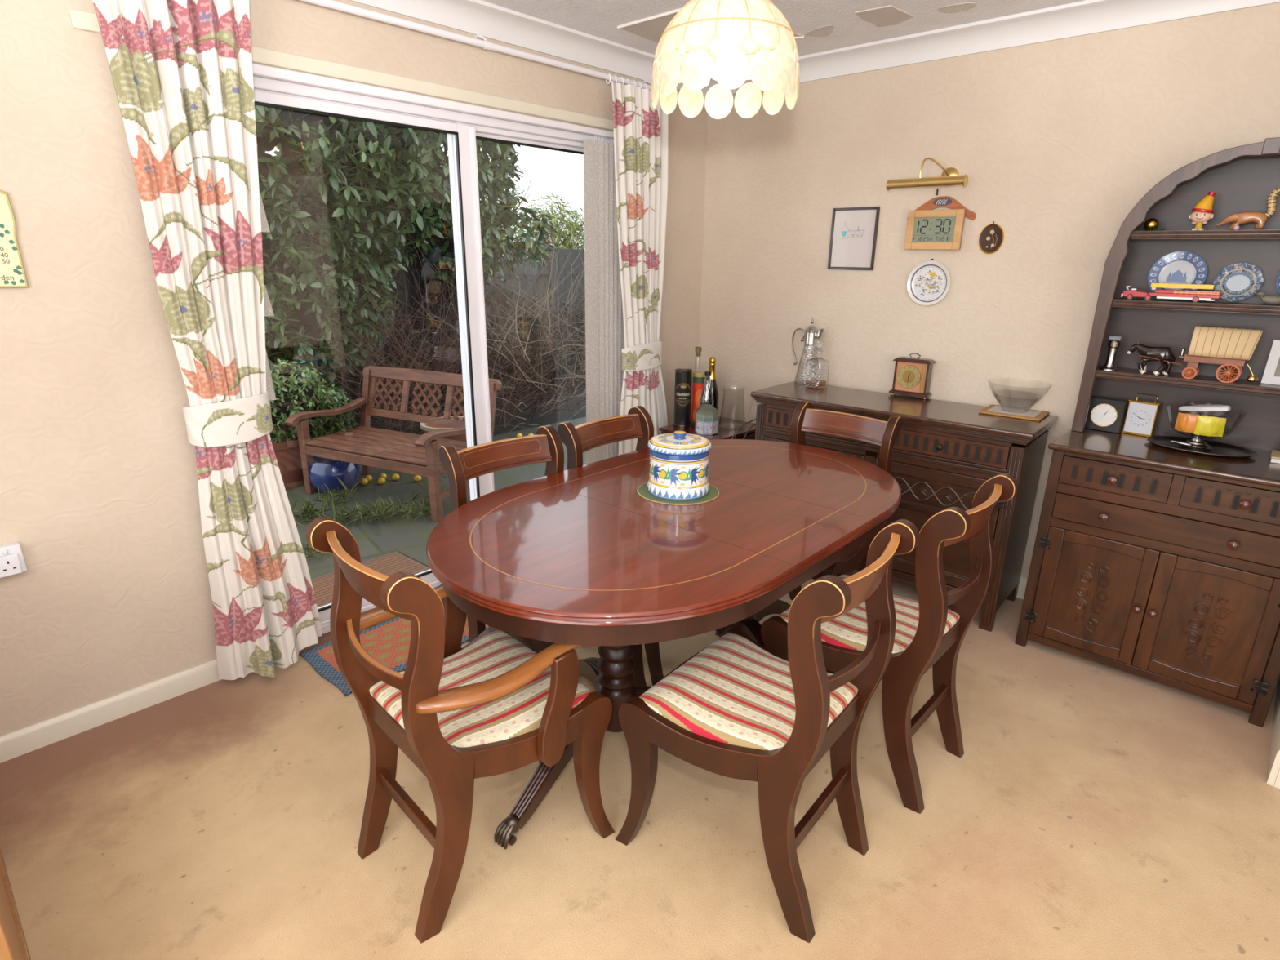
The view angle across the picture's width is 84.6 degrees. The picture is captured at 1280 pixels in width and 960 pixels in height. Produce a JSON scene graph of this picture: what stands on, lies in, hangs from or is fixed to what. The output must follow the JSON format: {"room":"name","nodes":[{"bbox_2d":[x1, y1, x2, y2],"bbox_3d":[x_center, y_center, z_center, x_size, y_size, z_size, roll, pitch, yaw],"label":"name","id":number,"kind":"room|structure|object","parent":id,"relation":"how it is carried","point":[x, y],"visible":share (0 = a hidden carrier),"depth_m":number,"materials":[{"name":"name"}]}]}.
{"room":"dining room","nodes":[
{"label":"dining room","id":0,"kind":"room"},
{"bbox_2d":[0,0,711,736],"bbox_3d":[-1.333,-0.422,2.554,0.352,2.600,5.200,16,23,40],"label":"wall","id":1,"kind":"structure","parent":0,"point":[100,495],"depth_m":2.20,"materials":[{"name":"paint"}]},
{"bbox_2d":[0,542,26,577],"bbox_3d":[-1.857,0.241,2.011,0.047,0.086,0.146,16,23,40],"label":"wall socket","id":2,"kind":"object","parent":1,"relation":"attached to","point":[12,562],"visible":1,"depth_m":2.03,"materials":[{"name":"plastic"}]},
{"bbox_2d":[0,190,28,288],"bbox_3d":[-1.756,-0.648,1.855,0.014,0.275,0.184,16,23,40],"label":"plaque","id":3,"kind":"object","parent":1,"relation":"attached to","point":[12,273],"visible":1,"depth_m":1.91,"materials":[{"name":"yellow"}]},
{"bbox_2d":[0,223,25,284],"bbox_3d":[-1.746,-0.611,1.868,0.001,0.183,0.146,16,23,40],"label":"painting","id":4,"kind":"object","parent":3,"relation":"attached to","point":[12,272],"depth_m":1.91},
{"bbox_2d":[0,658,221,763],"bbox_3d":[-2.255,0.918,1.806,0.016,0.079,2.320,16,23,40],"label":"baseboard","id":5,"kind":"structure","parent":1,"relation":"attached to","point":[35,736],"depth_m":2.31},
{"bbox_2d":[92,0,322,679],"bbox_3d":[-1.300,-0.361,2.262,0.086,2.209,0.401,17,24,42],"label":"curtain","id":6,"kind":"object","parent":1,"relation":"hanging from","point":[181,70],"visible":1,"depth_m":2.18,"materials":[{"name":"fabric"}]},
{"bbox_2d":[252,63,621,464],"bbox_3d":[-0.751,-0.519,3.073,0.046,2.029,1.980,16,23,40],"label":"vertical blind","id":7,"kind":"object","parent":1,"relation":"attached to","point":[602,282],"visible":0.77,"depth_m":3.45,"materials":[{"name":"fabric"}]},
{"bbox_2d":[253,75,624,634],"bbox_3d":[-0.816,-0.521,3.121,0.140,2.057,2.060,16,23,40],"label":"door","id":8,"kind":"structure","parent":1,"relation":"attached to","point":[462,130],"depth_m":2.98,"materials":[{"name":"white plastic"}]},
{"bbox_2d":[611,80,668,455],"bbox_3d":[0.035,-0.792,3.666,0.093,2.208,0.506,16,23,40],"label":"curtain","id":9,"kind":"object","parent":1,"relation":"hanging from","point":[641,131],"visible":0.75,"depth_m":3.51,"materials":[{"name":"fabric"}]},
{"bbox_2d":[285,416,586,579],"bbox_3d":[-0.765,-0.031,5.542,2.490,0.050,12.000,16,23,40],"label":"ground","id":10,"kind":"structure","parent":0,"point":[375,540],"depth_m":4.76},
{"bbox_2d":[269,358,356,489],"bbox_3d":[-2.486,-0.431,5.150,0.537,0.909,0.861,16,23,40],"label":"potted shrub","id":11,"kind":"object","parent":10,"relation":"on","point":[293,395],"visible":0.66,"depth_m":5.03,"materials":[{"name":"green plant"}]},
{"bbox_2d":[270,431,304,489],"bbox_3d":[-2.612,-0.139,5.130,0.403,0.360,0.403,16,23,40],"label":"pot","id":12,"kind":"object","parent":11,"relation":"attached to","point":[286,449],"depth_m":5.03,"materials":[{"name":"ceramic"}]},
{"bbox_2d":[300,536,328,564],"bbox_3d":[-1.861,0.375,3.883,0.321,0.159,0.406,2,18,4],"label":"grass tuft","id":13,"kind":"object","parent":10,"relation":"on","point":[310,550],"visible":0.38,"depth_m":3.89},
{"bbox_2d":[291,492,348,522],"bbox_3d":[-2.065,0.168,4.510,0.506,0.167,0.391,6,19,17],"label":"grass tuft","id":14,"kind":"object","parent":10,"relation":"on","point":[307,508],"visible":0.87,"depth_m":4.49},
{"bbox_2d":[294,500,366,529],"bbox_3d":[-1.936,0.187,4.446,0.399,0.172,0.388,7,19,18],"label":"grass tuft","id":15,"kind":"object","parent":10,"relation":"on","point":[340,508],"visible":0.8,"depth_m":4.41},
{"bbox_2d":[300,476,361,507],"bbox_3d":[-2.039,0.092,4.764,0.368,0.158,0.400,16,23,40],"label":"grass tuft","id":16,"kind":"object","parent":10,"relation":"on","point":[321,497],"visible":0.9,"depth_m":4.78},
{"bbox_2d":[309,456,359,493],"bbox_3d":[-2.214,-0.051,5.085,0.360,0.230,0.360,16,23,40],"label":"pot","id":17,"kind":"object","parent":10,"relation":"on","point":[323,471],"visible":0.66,"depth_m":4.95,"materials":[{"name":"ceramic"}]},
{"bbox_2d":[311,551,430,607],"bbox_3d":[-1.453,0.532,3.632,0.440,0.024,0.720,15,23,38],"label":"doormat","id":18,"kind":"object","parent":10,"relation":"on","point":[388,565],"visible":0.3,"depth_m":3.76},
{"bbox_2d":[352,495,413,525],"bbox_3d":[-1.688,0.167,4.543,0.398,0.159,0.384,16,23,40],"label":"grass tuft","id":19,"kind":"object","parent":10,"relation":"on","point":[382,513],"visible":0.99,"depth_m":4.49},
{"bbox_2d":[284,365,502,522],"bbox_3d":[-1.692,-0.294,4.889,1.269,0.826,0.791,9,20,25],"label":"garden bench","id":20,"kind":"object","parent":10,"relation":"on","point":[366,446],"visible":0.83,"depth_m":4.94,"materials":[{"name":"brown wood"}]},
{"bbox_2d":[386,485,445,521],"bbox_3d":[-1.445,0.160,4.582,0.401,0.154,0.396,-6,19,-20],"label":"grass tuft","id":21,"kind":"object","parent":10,"relation":"on","point":[413,504],"visible":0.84,"depth_m":4.58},
{"bbox_2d":[420,416,466,442],"bbox_3d":[-1.550,-0.316,5.786,0.470,0.325,0.470,16,23,40],"label":"round planter","id":22,"kind":"object","parent":10,"relation":"on","point":[427,428],"visible":0.16,"depth_m":5.61,"materials":[{"name":"ceramic"}]},
{"bbox_2d":[341,385,586,435],"bbox_3d":[-8.863,-3.213,15.234,23.250,0.070,28.000,16,23,40],"label":"floor","id":23,"kind":"structure","parent":0,"point":[546,419],"depth_m":7.49,"materials":[{"name":"soil"}]},
{"bbox_2d":[310,389,342,456],"bbox_3d":[-2.735,-0.458,5.862,0.540,0.520,0.540,16,23,40],"label":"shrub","id":24,"kind":"object","parent":23,"relation":"on","point":[340,393],"visible":0.03,"depth_m":5.84,"materials":[{"name":"plant"}]},
{"bbox_2d":[254,105,557,388],"bbox_3d":[-2.516,-2.668,6.554,1.978,4.714,4.307,14,22,36],"label":"tree","id":25,"kind":"object","parent":23,"relation":"on","point":[344,186],"visible":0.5,"depth_m":6.07,"materials":[{"name":"green plant"}]},
{"bbox_2d":[268,168,586,435],"bbox_3d":[-1.409,-1.591,6.635,4.312,2.572,2.400,-14,23,-38],"label":"bare shrub","id":26,"kind":"object","parent":23,"relation":"on","point":[544,377],"visible":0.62,"depth_m":6.62,"materials":[{"name":"plant"}]},
{"bbox_2d":[421,253,435,277],"bbox_3d":[-3.361,-2.055,8.731,0.100,1.800,1.930,16,23,40],"label":"fence panel","id":27,"kind":"object","parent":23,"relation":"on","point":[427,267],"visible":0.02,"depth_m":9.16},
{"bbox_2d":[317,271,586,425],"bbox_3d":[-2.551,-1.336,7.704,1.023,2.202,6.512,16,23,40],"label":"hedge","id":28,"kind":"object","parent":23,"relation":"on","point":[431,288],"visible":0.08,"depth_m":7.68,"materials":[{"name":"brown plant"}]},
{"bbox_2d":[434,248,549,308],"bbox_3d":[-2.045,-2.473,10.094,0.100,1.800,1.930,16,23,40],"label":"fence panel","id":29,"kind":"object","parent":23,"relation":"on","point":[533,271],"visible":0.07,"depth_m":10.36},
{"bbox_2d":[447,151,537,235],"bbox_3d":[-3.648,-6.170,17.445,2.697,4.350,2.372,-4,18,-16],"label":"bare tree","id":30,"kind":"object","parent":23,"relation":"on","point":[523,190],"visible":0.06,"depth_m":17.37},
{"bbox_2d":[496,192,584,248],"bbox_3d":[-1.869,-4.620,15.120,1.587,2.880,4.548,13,21,33],"label":"willow tree","id":31,"kind":"object","parent":23,"relation":"on","point":[575,226],"visible":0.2,"depth_m":14.64,"materials":[{"name":"green plant"}]},
{"bbox_2d":[546,243,585,307],"bbox_3d":[-0.729,-2.891,11.457,0.100,1.800,1.930,16,23,40],"label":"fence panel","id":32,"kind":"object","parent":23,"relation":"on","point":[562,259],"visible":0.14,"depth_m":10.90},
{"bbox_2d":[0,568,1279,959],"bbox_3d":[0.337,1.160,1.285,4.600,0.001,5.000,16,23,40],"label":"floor","id":33,"kind":"structure","parent":0,"point":[1090,810],"depth_m":1.88,"materials":[{"name":"carpet"}]},
{"bbox_2d":[0,847,31,959],"bbox_3d":[-1.500,0.733,1.298,0.920,0.760,0.440,16,23,40],"label":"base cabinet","id":34,"kind":"object","parent":33,"relation":"on","point":[13,945],"visible":1,"depth_m":1.44,"materials":[{"name":"brown wood"}]},
{"bbox_2d":[298,599,442,655],"bbox_3d":[-0.750,0.476,3.363,0.075,0.012,2.060,16,23,40],"label":"trim","id":35,"kind":"structure","parent":33,"relation":"on","point":[326,637],"depth_m":2.80,"materials":[{"name":"brown wood"}]},
{"bbox_2d":[300,600,488,695],"bbox_3d":[-0.921,0.635,2.858,0.386,0.009,0.758,16,23,40],"label":"rug","id":36,"kind":"object","parent":33,"relation":"on","point":[388,642],"visible":0.36,"depth_m":2.75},
{"bbox_2d":[305,516,614,943],"bbox_3d":[-0.419,0.521,1.751,0.544,0.915,0.530,-16,24,-41],"label":"armchair","id":37,"kind":"object","parent":33,"relation":"on","point":[494,704],"visible":1,"depth_m":1.61,"materials":[{"name":"brown wood"}]},
{"bbox_2d":[368,630,592,746],"bbox_3d":[-0.406,0.531,1.767,0.412,0.068,0.441,-16,24,-41],"label":"seat cushion","id":38,"kind":"object","parent":37,"relation":"on","point":[514,719],"depth_m":1.70,"materials":[{"name":"fabric"}]},
{"bbox_2d":[439,425,646,763],"bbox_3d":[-0.306,0.338,2.330,0.544,0.915,0.489,17,24,42],"label":"dining chair","id":39,"kind":"object","parent":33,"relation":"on","point":[462,465],"visible":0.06,"depth_m":2.36,"materials":[{"name":"brown wood"}]},
{"bbox_2d":[557,405,721,685],"bbox_3d":[0.034,0.233,2.671,0.544,0.915,0.489,15,23,38],"label":"dining chair","id":40,"kind":"object","parent":33,"relation":"on","point":[637,424],"visible":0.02,"depth_m":2.66,"materials":[{"name":"brown wood"}]},
{"bbox_2d":[426,439,901,848],"bbox_3d":[0.153,0.420,2.334,1.030,0.763,1.708,16,23,39],"label":"dining table","id":41,"kind":"object","parent":33,"relation":"on","point":[575,556],"visible":0.73,"depth_m":1.90,"materials":[{"name":"brown wood"}]},
{"bbox_2d":[637,482,719,505],"bbox_3d":[0.123,0.036,2.278,0.265,0.003,0.265,16,23,40],"label":"place mat","id":42,"kind":"object","parent":41,"relation":"on","point":[713,492],"visible":0.46,"depth_m":2.21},
{"bbox_2d":[647,431,711,500],"bbox_3d":[0.125,-0.059,2.248,0.203,0.196,0.203,-8,20,-24],"label":"lidded jar","id":43,"kind":"object","parent":42,"relation":"on","point":[678,470],"visible":1,"depth_m":2.18,"materials":[{"name":"ceramic"}]},
{"bbox_2d":[659,416,755,439],"bbox_3d":[0.414,-0.005,3.950,0.422,0.600,0.470,16,23,40],"label":"base cabinet","id":44,"kind":"object","parent":33,"relation":"on","point":[728,426],"visible":0.06,"depth_m":3.81,"materials":[{"name":"red wood"}]},
{"bbox_2d":[673,368,692,426],"bbox_3d":[0.234,-0.448,3.838,0.096,0.307,0.096,2,18,2],"label":"tube","id":45,"kind":"object","parent":44,"relation":"on","point":[683,376],"visible":1,"depth_m":3.80,"materials":[{"name":"cardboard"}]},
{"bbox_2d":[690,346,702,413],"bbox_3d":[0.318,-0.533,3.930,0.064,0.416,0.064,16,23,40],"label":"glass bottle","id":46,"kind":"object","parent":44,"relation":"on","point":[698,349],"visible":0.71,"depth_m":3.87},
{"bbox_2d":[691,371,707,425],"bbox_3d":[0.327,-0.448,3.868,0.083,0.291,0.083,-2,18,-10],"label":"tin","id":47,"kind":"object","parent":44,"relation":"on","point":[698,376],"visible":0.69,"depth_m":3.83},
{"bbox_2d":[698,371,713,407],"bbox_3d":[0.359,-0.431,3.790,0.080,0.307,0.080,16,23,40],"label":"bottle","id":48,"kind":"object","parent":44,"relation":"on","point":[706,373],"visible":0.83,"depth_m":3.76,"materials":[{"name":"clear glass"}]},
{"bbox_2d":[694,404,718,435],"bbox_3d":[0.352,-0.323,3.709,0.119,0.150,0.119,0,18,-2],"label":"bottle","id":49,"kind":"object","parent":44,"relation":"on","point":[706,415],"visible":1,"depth_m":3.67,"materials":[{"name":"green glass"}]},
{"bbox_2d":[706,356,719,411],"bbox_3d":[0.396,-0.499,3.905,0.086,0.368,0.086,16,23,40],"label":"wine bottle","id":50,"kind":"object","parent":44,"relation":"on","point":[712,360],"visible":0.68,"depth_m":3.87,"materials":[{"name":"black glass"}]},
{"bbox_2d":[614,519,919,942],"bbox_3d":[0.296,0.529,1.756,0.544,0.915,0.489,15,22,37],"label":"dining chair","id":51,"kind":"object","parent":33,"relation":"on","point":[737,708],"visible":1,"depth_m":1.65,"materials":[{"name":"brown wood"}]},
{"bbox_2d":[638,632,857,750],"bbox_3d":[0.282,0.538,1.771,0.412,0.068,0.441,15,22,37],"label":"seat cushion","id":52,"kind":"object","parent":51,"relation":"on","point":[735,693],"depth_m":1.70,"materials":[{"name":"fabric"}]},
{"bbox_2d":[715,400,902,636],"bbox_3d":[0.673,0.197,2.811,0.489,0.915,0.544,17,24,41],"label":"dining chair","id":53,"kind":"object","parent":33,"relation":"on","point":[882,433],"visible":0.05,"depth_m":2.81,"materials":[{"name":"brown wood"}]},
{"bbox_2d":[760,473,1017,813],"bbox_3d":[0.720,0.412,2.140,0.544,0.915,0.489,16,23,40],"label":"dining chair","id":54,"kind":"object","parent":33,"relation":"on","point":[930,632],"visible":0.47,"depth_m":1.99,"materials":[{"name":"brown wood"}]},
{"bbox_2d":[777,574,959,653],"bbox_3d":[0.706,0.421,2.155,0.412,0.068,0.441,16,23,40],"label":"seat cushion","id":55,"kind":"object","parent":54,"relation":"on","point":[847,633],"depth_m":2.06,"materials":[{"name":"fabric"}]},
{"bbox_2d":[751,381,1057,631],"bbox_3d":[1.150,0.061,3.336,1.252,0.866,0.448,15,23,38],"label":"sideboard","id":56,"kind":"object","parent":33,"relation":"on","point":[944,451],"visible":0.45,"depth_m":2.99,"materials":[{"name":"brown wood"}]},
{"bbox_2d":[791,316,824,384],"bbox_3d":[0.877,-0.676,3.653,0.134,0.338,0.165,-2,18,-9],"label":"jug","id":57,"kind":"object","parent":56,"relation":"on","point":[811,334],"visible":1,"depth_m":3.61,"materials":[{"name":"clear glass"}]},
{"bbox_2d":[803,338,829,388],"bbox_3d":[0.890,-0.587,3.531,0.096,0.243,0.096,-14,23,-39],"label":"decanter","id":58,"kind":"object","parent":56,"relation":"on","point":[818,350],"visible":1,"depth_m":3.54,"materials":[{"name":"clear glass"}]},
{"bbox_2d":[888,352,935,399],"bbox_3d":[1.289,-0.497,3.328,0.180,0.205,0.072,14,22,36],"label":"mantel clock","id":59,"kind":"object","parent":56,"relation":"on","point":[912,375],"visible":1,"depth_m":3.30,"materials":[{"name":"brown wood"}]},
{"bbox_2d":[978,404,1049,421],"bbox_3d":[1.601,-0.289,3.011,0.236,0.011,0.196,15,22,37],"label":"mat","id":60,"kind":"object","parent":56,"relation":"on","point":[995,410],"visible":0.98,"depth_m":2.98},
{"bbox_2d":[987,377,1052,413],"bbox_3d":[1.602,-0.353,2.990,0.243,0.122,0.243,16,23,40],"label":"crystal bowl","id":61,"kind":"object","parent":60,"relation":"on","point":[993,393],"visible":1,"depth_m":2.98,"materials":[{"name":"clear glass"}]},
{"bbox_2d":[1014,137,1279,727],"bbox_3d":[1.970,-0.185,2.487,0.808,1.874,0.490,16,23,40],"label":"dresser","id":62,"kind":"object","parent":33,"relation":"on","point":[1151,562],"visible":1,"depth_m":2.51,"materials":[{"name":"brown wood"}]},
{"bbox_2d":[1084,395,1128,433],"bbox_3d":[1.851,-0.261,2.800,0.125,0.128,0.041,17,24,42],"label":"desk clock","id":63,"kind":"object","parent":62,"relation":"on","point":[1104,414],"visible":0.99,"depth_m":2.78,"materials":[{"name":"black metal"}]},
{"bbox_2d":[1098,335,1122,371],"bbox_3d":[1.812,-0.487,2.701,0.064,0.130,0.064,16,23,40],"label":"grinder","id":64,"kind":"object","parent":62,"relation":"on","point":[1113,344],"visible":1,"depth_m":2.69,"materials":[{"name":"silver metal"}]},
{"bbox_2d":[1121,392,1162,436],"bbox_3d":[1.951,-0.254,2.732,0.043,0.159,0.102,-14,23,-38],"label":"clock","id":65,"kind":"object","parent":62,"relation":"on","point":[1141,419],"visible":0.98,"depth_m":2.72,"materials":[{"name":"gold metal"}]},
{"bbox_2d":[1134,217,1166,231],"bbox_3d":[1.853,-0.928,2.559,0.112,0.046,0.054,16,23,40],"label":"bauble","id":66,"kind":"object","parent":62,"relation":"on","point":[1152,224],"visible":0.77,"depth_m":2.54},
{"bbox_2d":[1127,341,1183,375],"bbox_3d":[1.912,-0.450,2.615,0.178,0.119,0.054,16,23,40],"label":"horse figurine","id":67,"kind":"object","parent":62,"relation":"on","point":[1165,355],"visible":1,"depth_m":2.60,"materials":[{"name":"ceramic"}]},
{"bbox_2d":[1120,283,1222,302],"bbox_3d":[1.910,-0.675,2.535,0.288,0.061,0.041,16,23,40],"label":"fire engine","id":68,"kind":"object","parent":62,"relation":"on","point":[1195,295],"visible":1,"depth_m":2.51,"materials":[{"name":"red plastic"}]},
{"bbox_2d":[1147,250,1207,299],"bbox_3d":[1.981,-0.756,2.595,0.177,0.172,0.048,16,23,40],"label":"plate","id":69,"kind":"object","parent":62,"relation":"on","point":[1180,267],"visible":0.87,"depth_m":2.60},
{"bbox_2d":[1095,364,1279,395],"bbox_3d":[2.074,-0.353,2.548,0.756,0.026,0.167,16,23,40],"label":"shelf","id":70,"kind":"object","parent":62,"relation":"attached to","point":[1204,379],"depth_m":2.57,"materials":[{"name":"brown wood"}]},
{"bbox_2d":[1111,297,1279,315],"bbox_3d":[2.077,-0.606,2.468,0.756,0.026,0.167,16,23,40],"label":"shelf","id":71,"kind":"object","parent":62,"relation":"attached to","point":[1249,306],"depth_m":2.51,"materials":[{"name":"brown wood"}]},
{"bbox_2d":[1145,435,1257,457],"bbox_3d":[2.028,-0.119,2.551,0.326,0.013,0.240,16,23,40],"label":"oval tray","id":72,"kind":"object","parent":62,"relation":"on","point":[1221,450],"visible":0.83,"depth_m":2.54,"materials":[{"name":"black metal"}]},
{"bbox_2d":[1169,440,1192,447],"bbox_3d":[1.958,-0.133,2.547,0.012,0.011,0.069,-8,20,-26],"label":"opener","id":73,"kind":"object","parent":72,"relation":"on","point":[1190,445],"visible":1,"depth_m":2.54,"materials":[{"name":"silver metal"}]},
{"bbox_2d":[1166,402,1247,449],"bbox_3d":[2.027,-0.191,2.545,0.232,0.146,0.232,16,23,40],"label":"comport","id":74,"kind":"object","parent":72,"relation":"on","point":[1197,441],"visible":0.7,"depth_m":2.54,"materials":[{"name":"silver metal"}]},
{"bbox_2d":[1173,412,1191,429],"bbox_3d":[1.970,-0.211,2.553,0.009,0.062,0.040,-12,22,-35],"label":"sachet","id":75,"kind":"object","parent":74,"relation":"in","point":[1179,416],"visible":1,"depth_m":2.56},
{"bbox_2d":[1177,413,1192,431],"bbox_3d":[1.968,-0.205,2.535,0.040,0.062,0.009,17,24,42],"label":"sachet","id":76,"kind":"object","parent":74,"relation":"in","point":[1183,419],"visible":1,"depth_m":2.54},
{"bbox_2d":[1182,414,1198,433],"bbox_3d":[1.978,-0.200,2.520,0.040,0.062,0.009,13,22,34],"label":"sachet","id":77,"kind":"object","parent":74,"relation":"in","point":[1191,420],"visible":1,"depth_m":2.52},
{"bbox_2d":[1193,416,1215,436],"bbox_3d":[1.999,-0.191,2.491,0.048,0.066,0.008,14,22,36],"label":"sachet","id":78,"kind":"object","parent":74,"relation":"in","point":[1204,426],"visible":1,"depth_m":2.49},
{"bbox_2d":[1178,404,1231,411],"bbox_3d":[2.002,-0.255,2.495,0.143,0.044,0.047,17,24,42],"label":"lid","id":79,"kind":"object","parent":74,"relation":"on","point":[1185,407],"visible":0.98,"depth_m":2.48,"materials":[{"name":"white plastic"}]},
{"bbox_2d":[1204,416,1221,436],"bbox_3d":[2.016,-0.189,2.487,0.048,0.066,0.008,12,21,31],"label":"sachet","id":80,"kind":"object","parent":74,"relation":"in","point":[1217,421],"visible":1,"depth_m":2.48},
{"bbox_2d":[1215,417,1226,436],"bbox_3d":[2.034,-0.188,2.484,0.048,0.066,0.008,10,20,27],"label":"sachet","id":81,"kind":"object","parent":74,"relation":"in","point":[1223,421],"visible":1,"depth_m":2.48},
{"bbox_2d":[1188,191,1216,231],"bbox_3d":[1.959,-0.935,2.450,0.063,0.129,0.062,-2,18,-9],"label":"figurine","id":82,"kind":"object","parent":62,"relation":"on","point":[1202,212],"visible":0.98,"depth_m":2.43,"materials":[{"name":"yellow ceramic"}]},
{"bbox_2d":[1130,229,1279,239],"bbox_3d":[2.080,-0.834,2.395,0.690,0.026,0.167,16,23,40],"label":"shelf","id":83,"kind":"object","parent":62,"relation":"attached to","point":[1168,233],"depth_m":2.43,"materials":[{"name":"brown wood"}]},
{"bbox_2d":[1178,326,1262,382],"bbox_3d":[2.051,-0.443,2.483,0.231,0.185,0.090,16,23,40],"label":"wagon","id":84,"kind":"object","parent":62,"relation":"on","point":[1233,347],"visible":1,"depth_m":2.46,"materials":[{"name":"brown wood"}]},
{"bbox_2d":[1213,262,1263,302],"bbox_3d":[2.110,-0.699,2.482,0.140,0.136,0.042,16,23,40],"label":"plate","id":85,"kind":"object","parent":62,"relation":"on","point":[1240,281],"visible":0.98,"depth_m":2.49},
{"bbox_2d":[1216,187,1279,230],"bbox_3d":[2.051,-0.911,2.369,0.154,0.129,0.036,16,23,40],"label":"animal","id":86,"kind":"object","parent":62,"relation":"on","point":[1240,218],"visible":1,"depth_m":2.35},
{"bbox_2d":[1246,364,1257,382],"bbox_3d":[2.114,-0.368,2.427,0.035,0.061,0.030,3,18,7],"label":"brass pot","id":87,"kind":"object","parent":62,"relation":"on","point":[1251,378],"depth_m":2.42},
{"bbox_2d":[1254,291,1279,304],"bbox_3d":[2.135,-0.619,2.392,0.079,0.040,0.032,16,23,40],"label":"stone ornament","id":88,"kind":"object","parent":62,"relation":"on","point":[1271,300],"visible":1,"depth_m":2.38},
{"bbox_2d":[1261,339,1279,385],"bbox_3d":[2.234,-0.396,2.400,0.026,0.149,0.144,-14,23,-39],"label":"frame","id":89,"kind":"object","parent":62,"relation":"on","point":[1271,375],"visible":1,"depth_m":2.44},
{"bbox_2d":[1273,357,1279,376],"bbox_3d":[2.233,-0.396,2.400,0.002,0.096,0.090,-4,17,-42],"label":"photo","id":90,"kind":"object","parent":89,"relation":"attached to","point":[1277,373],"depth_m":2.43},
{"bbox_2d":[1270,452,1279,463],"bbox_3d":[2.236,-0.067,2.398,0.130,0.013,0.130,15,23,38],"label":"booklet","id":91,"kind":"object","parent":62,"relation":"on","point":[1272,460],"visible":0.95,"depth_m":2.39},
{"bbox_2d":[1271,449,1279,459],"bbox_3d":[2.239,-0.077,2.398,0.130,0.006,0.123,15,23,38],"label":"booklet","id":92,"kind":"object","parent":91,"relation":"on","point":[1275,454],"visible":1,"depth_m":2.42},
{"bbox_2d":[1275,271,1279,293],"bbox_3d":[2.253,-0.677,2.357,0.180,0.175,0.049,16,23,40],"label":"plate","id":93,"kind":"object","parent":62,"relation":"on","point":[1277,282],"visible":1,"depth_m":2.41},
{"bbox_2d":[480,0,1085,56],"bbox_3d":[0.368,-1.145,0.548,4.600,0.059,5.000,16,23,40],"label":"ceiling","id":94,"kind":"structure","parent":0,"point":[817,26],"depth_m":2.77,"materials":[{"name":"paint"}]},
{"bbox_2d":[651,0,799,119],"bbox_3d":[0.222,-1.232,1.757,0.380,0.533,0.380,7,19,20],"label":"pendant lamp","id":95,"kind":"object","parent":94,"relation":"hanging from","point":[718,34],"visible":1,"depth_m":1.68,"materials":[{"name":"glass"}]},
{"bbox_2d":[697,2,1279,578],"bbox_3d":[2.082,-0.532,2.711,4.600,2.400,0.100,16,23,40],"label":"wall","id":96,"kind":"structure","parent":0,"point":[1055,142],"depth_m":3.08,"materials":[{"name":"paint"}]},
{"bbox_2d":[827,206,879,270],"bbox_3d":[1.040,-1.177,3.437,0.240,0.288,0.014,16,23,40],"label":"framed sketch","id":97,"kind":"object","parent":96,"relation":"attached to","point":[854,230],"visible":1,"depth_m":3.43,"materials":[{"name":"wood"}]},
{"bbox_2d":[886,157,968,195],"bbox_3d":[1.273,-1.328,3.075,0.336,0.149,0.144,16,23,40],"label":"picture light","id":98,"kind":"object","parent":96,"relation":"attached to","point":[949,176],"visible":1,"depth_m":3.05,"materials":[{"name":"gold metal"}]},
{"bbox_2d":[906,258,950,306],"bbox_3d":[1.329,-0.909,3.239,0.200,0.209,0.016,16,23,40],"label":"wall plate","id":99,"kind":"object","parent":96,"relation":"attached to","point":[928,282],"visible":1,"depth_m":3.24,"materials":[{"name":"ceramic"}]},
{"bbox_2d":[904,208,965,249],"bbox_3d":[1.321,-1.123,3.159,0.246,0.168,0.027,16,23,40],"label":"digital clock","id":100,"kind":"object","parent":96,"relation":"attached to","point":[926,229],"visible":1,"depth_m":3.15,"materials":[{"name":"brown wood"}]},
{"bbox_2d":[906,195,976,221],"bbox_3d":[1.344,-1.207,3.136,0.302,0.108,0.010,16,23,40],"label":"boomerang","id":101,"kind":"object","parent":96,"relation":"attached to","point":[948,202],"visible":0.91,"depth_m":3.12,"materials":[{"name":"brown wood"}]},
{"bbox_2d":[978,221,1004,253],"bbox_3d":[1.511,-1.042,3.026,0.100,0.134,0.009,16,23,40],"label":"picture","id":102,"kind":"object","parent":96,"relation":"attached to","point":[991,238],"visible":1,"depth_m":3.03,"materials":[{"name":"wood"}]},
{"bbox_2d":[709,0,1279,93],"bbox_3d":[1.156,-1.721,2.604,2.865,0.092,0.795,16,23,40],"label":"trim","id":103,"kind":"structure","parent":96,"relation":"attached to","point":[1086,17],"depth_m":2.79,"materials":[{"name":"paint"}]},
{"bbox_2d":[1016,576,1027,599],"bbox_3d":[1.391,0.389,3.578,2.865,0.100,0.016,16,23,40],"label":"baseboard","id":104,"kind":"structure","parent":96,"relation":"attached to","point":[1023,581],"depth_m":3.24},
{"bbox_3d":[2.831,-0.127,1.475,1.735,2.400,0.795,16,23,40],"label":"wall","id":105,"kind":"structure","parent":0,"visible":0},
{"bbox_2d":[1266,676,1279,786],"bbox_3d":[2.168,0.767,2.379,0.016,0.130,0.810,16,23,40],"label":"baseboard","id":106,"kind":"structure","parent":105,"relation":"attached to","point":[1273,767],"depth_m":2.19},
{"bbox_2d":[1273,768,1279,788],"bbox_3d":[2.542,1.042,1.536,1.734,0.130,0.016,16,23,40],"label":"baseboard","id":107,"kind":"structure","parent":105,"relation":"attached to","point":[1277,784],"depth_m":2.10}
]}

